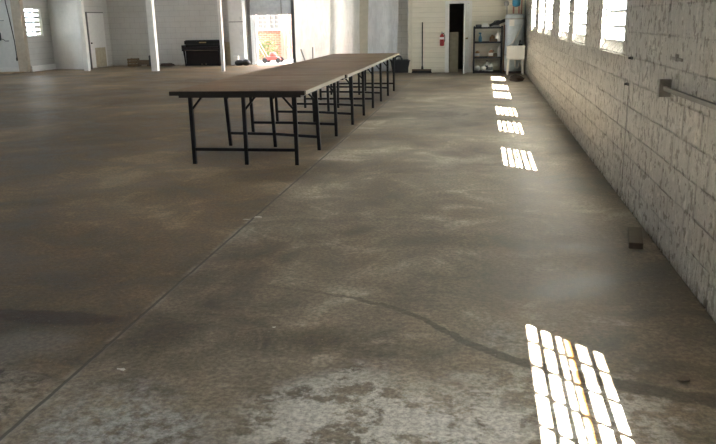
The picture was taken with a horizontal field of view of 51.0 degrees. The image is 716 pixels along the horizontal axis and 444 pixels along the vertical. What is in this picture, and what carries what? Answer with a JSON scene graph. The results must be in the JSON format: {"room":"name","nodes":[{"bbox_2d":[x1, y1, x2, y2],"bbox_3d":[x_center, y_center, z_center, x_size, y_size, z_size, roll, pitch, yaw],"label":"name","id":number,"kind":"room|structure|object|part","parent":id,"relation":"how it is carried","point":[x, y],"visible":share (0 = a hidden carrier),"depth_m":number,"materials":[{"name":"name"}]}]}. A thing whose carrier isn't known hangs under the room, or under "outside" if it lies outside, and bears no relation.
{"room":"warehouse","nodes":[
{"label":"warehouse","id":0,"kind":"room"},
{"bbox_2d":[0,0,18,67],"bbox_3d":[-13.530,-7.691,26.772,2.860,4.600,0.200,1,15,9],"label":"wall","id":1,"kind":"structure","parent":0,"point":[7,47],"depth_m":26.82,"materials":[{"name":"white paint"}]},
{"bbox_2d":[0,67,18,71],"bbox_3d":[-13.408,-5.515,27.217,2.660,0.160,0.040,1,15,9],"label":"baseboard","id":2,"kind":"structure","parent":1,"relation":"attached to","point":[14,69],"depth_m":27.06,"materials":[{"name":"white paint"}]},
{"bbox_2d":[5,0,17,60],"bbox_3d":[-12.305,-6.982,26.544,0.256,2.501,0.084,1,15,9],"label":"power cable","id":3,"kind":"object","parent":1,"relation":"hanging from","point":[5,0],"visible":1,"depth_m":26.60,"materials":[{"name":"black rubber"}]},
{"bbox_2d":[10,0,31,71],"bbox_3d":[-11.978,-7.603,26.327,0.350,4.600,0.200,1,15,9],"label":"pilaster","id":4,"kind":"object","parent":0,"point":[17,10],"visible":0.89,"depth_m":26.52,"materials":[{"name":"beige paint"}]},
{"bbox_2d":[22,0,54,65],"bbox_3d":[-11.812,-7.849,27.230,0.300,4.600,1.700,1,15,9],"label":"wall","id":5,"kind":"structure","parent":0,"point":[40,47],"depth_m":27.58,"materials":[{"name":"white paint"}]},
{"bbox_2d":[24,8,41,36],"bbox_3d":[-11.784,-7.210,27.084,0.050,1.000,1.000,1,15,9],"label":"window","id":6,"kind":"structure","parent":5,"relation":"in","point":[30,12],"depth_m":27.17,"materials":[{"name":"glass"}]},
{"bbox_2d":[31,64,55,71],"bbox_3d":[-11.599,-5.709,27.729,0.060,0.200,1.590,1,15,9],"label":"baseboard","id":7,"kind":"structure","parent":5,"relation":"attached to","point":[47,66],"depth_m":27.64,"materials":[{"name":"white paint"}]},
{"bbox_2d":[47,0,83,68],"bbox_3d":[-10.803,-7.972,27.613,1.648,4.600,0.120,6,17,26],"label":"wall partition","id":8,"kind":"structure","parent":0,"point":[63,14],"depth_m":27.85,"materials":[{"name":"white paint"}]},
{"bbox_2d":[83,0,112,68],"bbox_3d":[-9.981,-8.142,28.183,0.100,4.600,2.050,1,15,9],"label":"wall","id":9,"kind":"structure","parent":0,"point":[89,5],"depth_m":28.93,"materials":[{"name":"white paint"}]},
{"bbox_2d":[85,12,107,68],"bbox_3d":[-9.881,-6.904,28.466,0.065,2.060,1.320,1,15,9],"label":"door","id":10,"kind":"structure","parent":9,"relation":"in","point":[94,21],"depth_m":28.42,"materials":[{"name":"white paint"}]},
{"bbox_3d":[-9.855,-6.328,28.787,0.010,0.720,0.800,1,15,9],"label":"kick panel","id":11,"kind":"part","parent":10,"relation":"part of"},
{"bbox_2d":[106,0,248,65],"bbox_3d":[-3.608,-8.290,28.261,12.450,4.600,0.200,1,15,9],"label":"wall","id":12,"kind":"structure","parent":0,"point":[177,21],"depth_m":29.03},
{"bbox_2d":[246,0,290,64],"bbox_3d":[-3.251,-7.479,28.396,1.890,2.950,0.210,1,15,9],"label":"door","id":13,"kind":"structure","parent":12,"relation":"in","point":[254,8],"depth_m":28.32,"materials":[{"name":"grey metal"}]},
{"bbox_2d":[290,0,295,61],"bbox_3d":[-2.037,-6.966,23.216,0.090,4.600,0.120,1,15,9],"label":"trim","id":14,"kind":"structure","parent":0,"point":[291,1],"depth_m":23.41,"materials":[{"name":"grey metal"}]},
{"bbox_2d":[0,64,715,443],"bbox_3d":[-7.027,-1.257,11.588,20.800,0.200,36.900,1,15,9],"label":"floor","id":15,"kind":"structure","parent":0,"point":[450,265],"depth_m":4.70,"materials":[{"name":"concrete"}]},
{"bbox_2d":[76,0,90,70],"bbox_3d":[-9.724,-7.630,26.259,0.170,4.600,0.170,1,15,9],"label":"post","id":16,"kind":"object","parent":15,"relation":"on","point":[80,5],"visible":1,"depth_m":26.48,"materials":[{"name":"white paint"}]},
{"bbox_2d":[127,58,138,66],"bbox_3d":[-8.758,-6.234,29.259,0.340,0.310,0.360,1,15,9],"label":"wooden crate","id":17,"kind":"object","parent":15,"relation":"on","point":[131,60],"visible":0.91,"depth_m":29.10,"materials":[{"name":"wood"}]},
{"bbox_2d":[137,60,148,65],"bbox_3d":[-8.333,-6.188,29.201,0.460,0.235,0.280,1,15,9],"label":"wooden bench","id":18,"kind":"object","parent":15,"relation":"on","point":[140,62],"visible":0.98,"depth_m":29.07,"materials":[{"name":"brown wood"}]},
{"bbox_2d":[145,0,159,70],"bbox_3d":[-7.051,-7.450,25.390,0.220,4.600,0.200,1,15,9],"label":"post","id":19,"kind":"object","parent":15,"relation":"on","point":[150,11],"visible":1,"depth_m":25.60,"materials":[{"name":"white paint"}]},
{"bbox_2d":[160,63,174,65],"bbox_3d":[-7.374,-6.101,29.065,0.480,0.100,0.400,1,15,9],"label":"tarp","id":20,"kind":"object","parent":15,"relation":"on","point":[162,64],"visible":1,"depth_m":28.91,"materials":[{"name":"black plastic"}]},
{"bbox_2d":[181,40,224,65],"bbox_3d":[-5.889,-6.466,28.673,1.550,0.958,0.605,1,15,9],"label":"upright piano","id":21,"kind":"object","parent":15,"relation":"on","point":[198,52],"visible":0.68,"depth_m":28.60,"materials":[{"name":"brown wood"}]},
{"bbox_2d":[182,48,219,50],"bbox_3d":[-5.918,-6.543,28.481,1.540,0.080,0.260,1,15,9],"label":"keyboard","id":22,"kind":"object","parent":21,"relation":"attached to","point":[183,49],"depth_m":28.36,"materials":[{"name":"black wood"}]},
{"bbox_3d":[-5.892,-6.285,28.677,1.280,0.460,0.012,1,15,9],"label":"panel","id":23,"kind":"part","parent":21,"relation":"part of","materials":[{"name":"black wood"}]},
{"bbox_3d":[-5.878,-6.884,28.681,1.480,0.155,0.370,1,15,9],"label":"lid","id":24,"kind":"part","parent":21,"relation":"part of","materials":[{"name":"wood"}]},
{"bbox_2d":[217,0,224,70],"bbox_3d":[-4.544,-7.261,24.499,0.105,4.600,0.105,1,15,9],"label":"post","id":25,"kind":"object","parent":15,"relation":"on","point":[218,1],"visible":1,"depth_m":24.75,"materials":[{"name":"white paint"}]},
{"bbox_2d":[225,42,230,64],"bbox_3d":[-4.965,-6.476,28.813,0.280,0.860,0.084,1,15,9],"label":"board","id":26,"kind":"object","parent":15,"relation":"on","point":[227,44],"visible":0.79,"depth_m":28.81,"materials":[{"name":"beige wood"}]},
{"bbox_2d":[227,0,247,64],"bbox_3d":[-4.562,-7.339,28.359,0.580,2.750,0.370,1,15,9],"label":"tall cabinet","id":27,"kind":"object","parent":15,"relation":"on","point":[236,8],"visible":0.9,"depth_m":28.24,"materials":[{"name":"white paint"}]},
{"bbox_3d":[-4.600,-8.069,28.012,0.540,1.120,0.025,1,15,9],"label":"door","id":28,"kind":"part","parent":27,"relation":"part of","materials":[{"name":"white paint"}]},
{"bbox_3d":[-4.574,-6.751,28.366,0.540,1.550,0.025,1,15,9],"label":"door","id":29,"kind":"part","parent":27,"relation":"part of","materials":[{"name":"white paint"}]},
{"bbox_2d":[235,59,249,65],"bbox_3d":[-4.344,-6.001,28.201,0.609,0.261,0.318,1,15,9],"label":"bag","id":30,"kind":"object","parent":15,"relation":"on","point":[246,62],"visible":1,"depth_m":28.10,"materials":[{"name":"plastic"}]},
{"bbox_2d":[169,75,344,164],"bbox_3d":[-1.133,-1.346,9.493,1.557,0.837,2.450,1,15,9],"label":"folding table","id":31,"kind":"object","parent":15,"relation":"on","point":[271,87],"visible":1,"depth_m":8.76,"materials":[{"name":"brown wood"}]},
{"bbox_3d":[-1.883,-1.061,8.538,0.040,0.806,0.036,1,15,9],"label":"leg","id":32,"kind":"part","parent":31,"relation":"part of","materials":[{"name":"black metal"}]},
{"bbox_3d":[-1.688,-1.380,9.710,0.040,0.811,0.156,1,15,9],"label":"leg","id":33,"kind":"part","parent":31,"relation":"part of","materials":[{"name":"black metal"}]},
{"bbox_3d":[-1.268,-1.044,8.430,0.040,0.806,0.036,1,15,9],"label":"leg","id":34,"kind":"part","parent":31,"relation":"part of","materials":[{"name":"black metal"}]},
{"bbox_3d":[-1.236,-1.591,8.853,1.545,0.028,1.294,1,15,9],"label":"panel","id":35,"kind":"part","parent":31,"relation":"part of","materials":[{"name":"brown wood"}]},
{"bbox_3d":[-1.521,-1.652,10.710,0.040,0.809,0.096,1,15,9],"label":"leg","id":36,"kind":"part","parent":31,"relation":"part of","materials":[{"name":"black metal"}]},
{"bbox_3d":[-1.082,-1.347,9.544,0.040,0.811,0.156,1,15,9],"label":"leg","id":37,"kind":"part","parent":31,"relation":"part of","materials":[{"name":"black metal"}]},
{"bbox_3d":[-1.045,-1.901,9.996,1.545,0.028,1.094,1,15,9],"label":"panel","id":38,"kind":"part","parent":31,"relation":"part of","materials":[{"name":"brown wood"}]},
{"bbox_3d":[-0.691,-1.031,8.337,0.040,0.806,0.036,1,15,9],"label":"leg","id":39,"kind":"part","parent":31,"relation":"part of","materials":[{"name":"black metal"}]},
{"bbox_3d":[-0.500,-1.276,9.236,0.040,0.811,0.156,1,15,9],"label":"leg","id":40,"kind":"part","parent":31,"relation":"part of","materials":[{"name":"black metal"}]},
{"bbox_3d":[-0.313,-1.582,10.360,0.040,0.809,0.096,1,15,9],"label":"leg","id":41,"kind":"part","parent":31,"relation":"part of","materials":[{"name":"black metal"}]},
{"bbox_2d":[238,61,379,124],"bbox_3d":[-0.656,-2.095,12.244,1.592,0.835,3.392,1,15,9],"label":"folding table","id":42,"kind":"object","parent":15,"relation":"on","point":[348,69],"visible":0.82,"depth_m":12.03,"materials":[{"name":"brown wood"}]},
{"bbox_3d":[-1.310,-1.996,11.977,0.040,0.809,0.096,1,15,9],"label":"leg","id":43,"kind":"part","parent":42,"relation":"part of","materials":[{"name":"black metal"}]},
{"bbox_3d":[-0.808,-2.260,11.313,1.580,0.028,1.624,1,15,9],"label":"panel","id":44,"kind":"part","parent":42,"relation":"part of","materials":[{"name":"brown wood"}]},
{"bbox_3d":[-0.703,-1.967,11.821,0.040,0.809,0.096,1,15,9],"label":"leg","id":45,"kind":"part","parent":42,"relation":"part of","materials":[{"name":"black metal"}]},
{"bbox_3d":[-0.539,-2.698,12.923,1.580,0.028,1.744,1,15,9],"label":"panel","id":46,"kind":"part","parent":42,"relation":"part of","materials":[{"name":"brown wood"}]},
{"bbox_3d":[-0.520,-2.265,12.917,0.040,0.809,0.096,1,15,9],"label":"leg","id":47,"kind":"part","parent":42,"relation":"part of","materials":[{"name":"black metal"}]},
{"bbox_3d":[-0.372,-2.506,13.803,0.040,0.806,0.036,1,15,9],"label":"leg","id":48,"kind":"part","parent":42,"relation":"part of","materials":[{"name":"black metal"}]},
{"bbox_3d":[-0.094,-1.890,11.489,0.040,0.809,0.096,1,15,9],"label":"leg","id":49,"kind":"part","parent":42,"relation":"part of","materials":[{"name":"black metal"}]},
{"bbox_3d":[0.088,-2.188,12.584,0.040,0.809,0.096,1,15,9],"label":"leg","id":50,"kind":"part","parent":42,"relation":"part of","materials":[{"name":"black metal"}]},
{"bbox_3d":[0.268,-2.480,13.661,0.040,0.806,0.036,1,15,9],"label":"leg","id":51,"kind":"part","parent":42,"relation":"part of","materials":[{"name":"black metal"}]},
{"bbox_2d":[301,53,398,101],"bbox_3d":[-0.083,-2.978,15.488,1.517,0.835,3.412,1,15,9],"label":"folding table","id":52,"kind":"object","parent":15,"relation":"on","point":[358,57],"visible":0.75,"depth_m":15.44,"materials":[{"name":"brown wood"}]},
{"bbox_3d":[-0.240,-3.134,14.523,1.505,0.028,1.574,1,15,9],"label":"panel","id":53,"kind":"part","parent":52,"relation":"part of","materials":[{"name":"brown wood"}]},
{"bbox_3d":[0.030,-3.574,16.143,1.505,0.028,1.814,1,15,9],"label":"panel","id":54,"kind":"part","parent":52,"relation":"part of","materials":[{"name":"brown wood"}]},
{"bbox_3d":[0.017,-3.142,16.142,0.040,0.808,0.086,1,15,9],"label":"leg","id":55,"kind":"part","parent":52,"relation":"part of","materials":[{"name":"black metal"}]},
{"bbox_3d":[0.164,-3.382,17.023,0.040,0.806,0.036,1,15,9],"label":"leg","id":56,"kind":"part","parent":52,"relation":"part of","materials":[{"name":"black metal"}]},
{"bbox_3d":[0.446,-2.772,14.733,0.040,0.808,0.086,1,15,9],"label":"leg","id":57,"kind":"part","parent":52,"relation":"part of","materials":[{"name":"black metal"}]},
{"bbox_3d":[0.626,-3.065,15.809,0.040,0.808,0.086,1,15,9],"label":"leg","id":58,"kind":"part","parent":52,"relation":"part of","materials":[{"name":"black metal"}]},
{"bbox_3d":[0.804,-3.356,16.881,0.040,0.806,0.036,1,15,9],"label":"leg","id":59,"kind":"part","parent":52,"relation":"part of","materials":[{"name":"black metal"}]},
{"bbox_2d":[391,55,409,72],"bbox_3d":[1.308,-4.832,22.872,0.620,0.527,0.540,1,15,9],"label":"plastic tub","id":60,"kind":"object","parent":15,"relation":"on","point":[401,65],"visible":0.69,"depth_m":22.68,"materials":[{"name":"black plastic"}]},
{"bbox_2d":[412,22,431,72],"bbox_3d":[1.902,-5.193,22.352,0.600,1.471,0.185,1,15,9],"label":"push broom","id":61,"kind":"object","parent":15,"relation":"on","point":[421,70],"visible":1,"depth_m":22.43,"materials":[{"name":"brown wood"}]},
{"bbox_3d":[1.918,-5.245,22.354,0.032,1.373,0.151,0,15,5],"label":"handle","id":62,"kind":"part","parent":61,"relation":"part of","materials":[{"name":"black metal"}]},
{"bbox_2d":[449,32,457,71],"bbox_3d":[2.880,-5.110,22.557,0.260,1.166,0.142,1,15,9],"label":"board","id":63,"kind":"object","parent":15,"relation":"on","point":[453,47],"visible":1,"depth_m":22.55,"materials":[{"name":"beige wood"}]},
{"bbox_2d":[473,26,502,72],"bbox_3d":[3.791,-5.043,21.928,0.846,1.330,0.446,1,15,9],"label":"shelving unit","id":64,"kind":"object","parent":15,"relation":"on","point":[501,27],"visible":0.99,"depth_m":21.76,"materials":[{"name":"black plastic"}]},
{"bbox_3d":[3.803,-4.432,22.093,0.810,0.047,0.420,1,15,9],"label":"shelf","id":65,"kind":"part","parent":64,"relation":"part of","materials":[{"name":"black plastic"}]},
{"bbox_3d":[3.795,-4.828,21.986,0.810,0.047,0.420,1,15,9],"label":"shelf","id":66,"kind":"part","parent":64,"relation":"part of","materials":[{"name":"black plastic"}]},
{"bbox_3d":[3.787,-5.243,21.875,0.810,0.047,0.420,1,15,9],"label":"shelf","id":67,"kind":"part","parent":64,"relation":"part of","materials":[{"name":"black plastic"}]},
{"bbox_3d":[3.779,-5.639,21.768,0.810,0.047,0.420,1,15,9],"label":"shelf","id":68,"kind":"part","parent":64,"relation":"part of","materials":[{"name":"black plastic"}]},
{"bbox_2d":[488,63,492,70],"bbox_3d":[3.879,-4.545,21.986,0.150,0.252,0.150,13,20,41],"label":"jug","id":69,"kind":"object","parent":64,"relation":"on","point":[490,66],"visible":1,"depth_m":21.93,"materials":[{"name":"white plastic"}]},
{"bbox_2d":[488,49,493,56],"bbox_3d":[3.883,-4.934,21.890,0.150,0.232,0.150,13,20,41],"label":"jug","id":70,"kind":"object","parent":64,"relation":"on","point":[490,53],"visible":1,"depth_m":21.84,"materials":[{"name":"white plastic"}]},
{"bbox_2d":[489,19,504,26],"bbox_3d":[4.049,-5.762,21.693,0.505,0.247,0.120,0,15,5],"label":"leaf blower","id":71,"kind":"object","parent":64,"relation":"on","point":[496,23],"visible":0.9,"depth_m":21.66,"materials":[{"name":"black plastic"}]},
{"bbox_2d":[495,31,500,40],"bbox_3d":[4.057,-5.379,21.740,0.150,0.303,0.150,13,20,41],"label":"jug","id":72,"kind":"object","parent":64,"relation":"on","point":[498,34],"visible":1,"depth_m":21.69,"materials":[{"name":"white plastic"}]},
{"bbox_2d":[497,46,500,56],"bbox_3d":[4.109,-4.968,21.843,0.110,0.313,0.110,13,20,41],"label":"jug","id":73,"kind":"object","parent":64,"relation":"on","point":[499,48],"visible":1,"depth_m":21.81,"materials":[{"name":"white plastic"}]},
{"bbox_2d":[503,25,504,71],"bbox_3d":[4.312,-5.098,22.034,0.080,1.360,0.025,1,14,9],"label":"board","id":74,"kind":"object","parent":15,"relation":"on","point":[504,25],"visible":0.43,"depth_m":22.03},
{"bbox_2d":[504,0,524,72],"bbox_3d":[4.455,-5.584,21.443,0.600,2.600,0.623,1,15,9],"label":"water heater","id":75,"kind":"object","parent":15,"relation":"on","point":[514,23],"visible":0.8,"depth_m":21.31,"materials":[{"name":"grey metal"}]},
{"bbox_3d":[4.352,-5.632,21.205,0.140,0.180,0.035,1,15,9],"label":"rating plate","id":76,"kind":"part","parent":75,"relation":"part of","materials":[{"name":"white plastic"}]},
{"bbox_3d":[4.464,-6.304,21.116,0.230,0.480,0.230,1,15,9],"label":"expansion tank","id":77,"kind":"part","parent":75,"relation":"part of","materials":[{"name":"blue metal"}]},
{"bbox_2d":[506,40,525,74],"bbox_3d":[4.439,-4.651,21.164,0.520,0.948,0.455,1,15,9],"label":"utility sink","id":78,"kind":"object","parent":15,"relation":"on","point":[517,52],"visible":1,"depth_m":20.95,"materials":[{"name":"white plastic"}]},
{"bbox_2d":[506,45,525,59],"bbox_3d":[4.436,-4.767,21.132,0.520,0.385,0.455,1,15,9],"label":"basin","id":79,"kind":"object","parent":78,"relation":"in","point":[517,52],"depth_m":20.93,"materials":[{"name":"white plastic"}]},
{"bbox_2d":[509,75,523,81],"bbox_3d":[4.099,-3.738,19.395,0.396,0.111,1.331,1,15,9],"label":"floor mat","id":80,"kind":"object","parent":15,"relation":"on","point":[517,78],"visible":1,"depth_m":19.01,"materials":[{"name":"black rubber"}]},
{"bbox_2d":[628,227,642,248],"bbox_3d":[1.978,0.112,5.353,0.094,0.045,0.420,4,16,18],"label":"wood block","id":81,"kind":"object","parent":15,"relation":"on","point":[635,238],"visible":1,"depth_m":5.26,"materials":[{"name":"brown wood"}]},
{"bbox_2d":[676,375,689,380],"bbox_3d":[1.429,0.688,3.296,0.058,0.017,0.042,1,15,9],"label":"pebble","id":82,"kind":"object","parent":15,"relation":"on","point":[681,378],"visible":1,"depth_m":3.29,"materials":[{"name":"stone"}]},
{"bbox_2d":[359,0,407,71],"bbox_3d":[0.733,-6.961,22.992,1.850,4.600,0.150,1,15,9],"label":"wall","id":83,"kind":"structure","parent":0,"point":[402,39],"depth_m":23.10,"materials":[{"name":"grey paint"}]},
{"bbox_2d":[359,0,368,71],"bbox_3d":[0.203,-6.937,22.940,0.340,4.600,0.130,1,15,9],"label":"trim","id":84,"kind":"structure","parent":83,"relation":"attached to","point":[363,17],"depth_m":23.13,"materials":[{"name":"beige paint"}]},
{"bbox_2d":[449,3,468,68],"bbox_3d":[3.576,-6.929,22.659,3.630,4.600,1.500,1,15,9],"label":"wall","id":85,"kind":"structure","parent":0,"point":[456,11],"depth_m":23.61,"materials":[{"name":"black"}]},
{"bbox_2d":[412,0,526,71],"bbox_3d":[3.324,-6.915,22.626,3.382,4.600,1.650,1,15,9],"label":"wall","id":86,"kind":"structure","parent":0,"point":[431,13],"depth_m":22.19,"materials":[{"name":"beige"}]},
{"bbox_2d":[408,0,411,72],"bbox_3d":[1.541,-6.736,22.095,0.120,4.600,0.020,1,15,9],"label":"trim","id":87,"kind":"structure","parent":86,"relation":"attached to","point":[409,1],"depth_m":22.40,"materials":[{"name":"beige paint"}]},
{"bbox_2d":[431,69,444,72],"bbox_3d":[2.141,-4.547,22.593,0.965,0.090,0.015,1,15,9],"label":"baseboard","id":88,"kind":"structure","parent":86,"relation":"attached to","point":[432,70],"depth_m":22.54,"materials":[{"name":"beige paint"}]},
{"bbox_2d":[440,32,444,45],"bbox_3d":[2.487,-5.427,22.217,0.133,0.412,0.176,-6,16,-18],"label":"fire extinguisher","id":89,"kind":"object","parent":86,"relation":"attached to","point":[442,38],"visible":1,"depth_m":22.17,"materials":[{"name":"red paint"}]},
{"bbox_2d":[445,1,471,72],"bbox_3d":[2.925,-5.403,21.942,0.780,2.050,0.784,1,15,9],"label":"door","id":90,"kind":"structure","parent":86,"relation":"in","point":[467,39],"depth_m":22.00,"materials":[{"name":"white paint"}]},
{"bbox_2d":[524,0,715,322],"bbox_3d":[2.491,-2.621,6.744,0.198,4.620,31.400,1,15,9],"label":"wall","id":91,"kind":"structure","parent":0,"point":[658,154],"depth_m":5.58,"materials":[{"name":"white brick"}]},
{"bbox_2d":[524,0,525,44],"bbox_3d":[4.790,-6.962,21.345,0.037,3.900,0.037,8,18,31],"label":"pipe","id":92,"kind":"object","parent":91,"relation":"attached to","point":[525,0],"visible":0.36,"depth_m":21.62,"materials":[{"name":"grey metal"}]},
{"bbox_2d":[533,0,535,26],"bbox_3d":[4.396,-5.276,18.432,0.042,0.950,1.350,1,15,9],"label":"window","id":93,"kind":"structure","parent":91,"relation":"in","point":[535,0],"depth_m":19.02,"materials":[{"name":"glass"}]},
{"bbox_2d":[541,0,544,28],"bbox_3d":[3.990,-4.613,15.993,0.042,0.950,1.430,1,15,9],"label":"window","id":94,"kind":"structure","parent":91,"relation":"in","point":[543,1],"depth_m":16.48,"materials":[{"name":"glass"}]},
{"bbox_2d":[548,0,552,29],"bbox_3d":[3.683,-4.112,14.154,0.042,0.950,1.370,1,15,9],"label":"window","id":95,"kind":"structure","parent":91,"relation":"in","point":[550,1],"depth_m":14.65,"materials":[{"name":"glass"}]},
{"bbox_3d":[3.683,-4.112,14.154,0.042,0.950,1.370,1,15,9],"label":"frame","id":96,"kind":"part","parent":95,"relation":"part of","materials":[{"name":"white paint"}]},
{"bbox_2d":[562,0,569,32],"bbox_3d":[3.233,-3.378,11.453,0.042,0.950,1.360,1,15,9],"label":"window","id":97,"kind":"structure","parent":91,"relation":"in","point":[565,8],"depth_m":11.89,"materials":[{"name":"glass"}]},
{"bbox_2d":[576,0,586,35],"bbox_3d":[2.926,-2.878,9.614,0.042,0.950,1.300,1,15,9],"label":"window","id":98,"kind":"structure","parent":91,"relation":"in","point":[580,5],"depth_m":10.03,"materials":[{"name":"glass"}]},
{"bbox_2d":[606,0,626,42],"bbox_3d":[2.514,-2.204,7.137,0.042,0.950,1.340,1,15,9],"label":"window","id":99,"kind":"structure","parent":91,"relation":"in","point":[610,12],"depth_m":7.49,"materials":[{"name":"glass"}]},
{"bbox_2d":[671,54,682,61],"bbox_3d":[2.029,-1.044,4.773,0.018,0.044,0.260,1,15,9],"label":"wall bracket","id":100,"kind":"object","parent":91,"relation":"attached to","point":[676,58],"visible":1,"depth_m":4.75,"materials":[{"name":"grey metal"}]},
{"bbox_2d":[657,79,715,109],"bbox_3d":[1.852,-0.603,3.915,0.075,0.115,2.220,1,15,9],"label":"wall rail","id":101,"kind":"object","parent":91,"relation":"attached to","point":[664,85],"visible":1,"depth_m":4.64,"materials":[{"name":"grey metal"}]},
{"bbox_3d":[-7.111,-5.880,10.397,20.800,0.150,37.000,1,15,9],"label":"ceiling","id":102,"kind":"structure","parent":0,"visible":0},
{"bbox_2d":[294,0,329,61],"bbox_3d":[-1.345,-6.929,23.083,1.400,4.530,0.068,1,15,8],"label":"plastic sheet","id":103,"kind":"object","parent":102,"relation":"hanging from","point":[311,17],"visible":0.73,"depth_m":23.34,"materials":[{"name":"white plastic"}]},
{"bbox_2d":[330,0,359,53],"bbox_3d":[-0.428,-6.891,22.872,1.001,4.530,0.135,1,15,9],"label":"plastic sheet","id":104,"kind":"object","parent":102,"relation":"hanging from","point":[344,14],"visible":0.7,"depth_m":23.09,"materials":[{"name":"white plastic"}]},
{"bbox_2d":[368,0,398,70],"bbox_3d":[0.763,-6.881,22.749,1.010,4.530,0.071,1,15,9],"label":"plastic sheet","id":105,"kind":"object","parent":102,"relation":"hanging from","point":[382,14],"visible":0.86,"depth_m":23.00,"materials":[{"name":"white plastic"}]},
{"label":"outside","id":106,"kind":"structure","parent":0,"visible":0},
{"bbox_2d":[259,30,623,63],"bbox_3d":[-0.415,-13.969,58.566,100.000,0.220,61.300,1,15,9],"label":"ground","id":107,"kind":"structure","parent":106,"point":[288,61],"depth_m":31.11,"materials":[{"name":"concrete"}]},
{"bbox_2d":[258,39,278,58],"bbox_3d":[-3.921,-7.200,31.425,1.265,0.936,1.069,-6,16,-16],"label":"shrub","id":108,"kind":"object","parent":107,"relation":"on","point":[262,42],"visible":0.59,"depth_m":31.33,"materials":[{"name":"green plant"}]},
{"bbox_2d":[258,41,283,62],"bbox_3d":[-3.551,-6.850,30.218,1.012,0.858,0.560,1,15,9],"label":"lawn mower","id":109,"kind":"object","parent":107,"relation":"on","point":[272,56],"depth_m":30.09,"materials":[{"name":"metal"}]},
{"bbox_2d":[257,15,287,60],"bbox_3d":[-6.475,-10.446,31.931,6.750,7.030,0.400,1,15,9],"label":"brick building","id":110,"kind":"structure","parent":107,"relation":"on","point":[268,26],"depth_m":31.99,"materials":[{"name":"orange brick"}]},
{"bbox_3d":[-4.062,-8.600,31.953,0.370,0.680,0.010,1,15,9],"label":"pane","id":111,"kind":"part","parent":110,"relation":"part of","materials":[{"name":"clear glass"}]},
{"bbox_3d":[-3.559,-8.588,31.872,0.370,0.680,0.010,1,15,9],"label":"pane","id":112,"kind":"part","parent":110,"relation":"part of","materials":[{"name":"clear glass"}]},
{"bbox_2d":[280,14,292,58],"bbox_3d":[-1.196,-8.153,31.445,4.230,2.550,0.100,1,15,9],"label":"wooden fence","id":113,"kind":"object","parent":107,"relation":"on","point":[285,27],"visible":0.12,"depth_m":31.78,"materials":[{"name":"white wood"}]}
]}

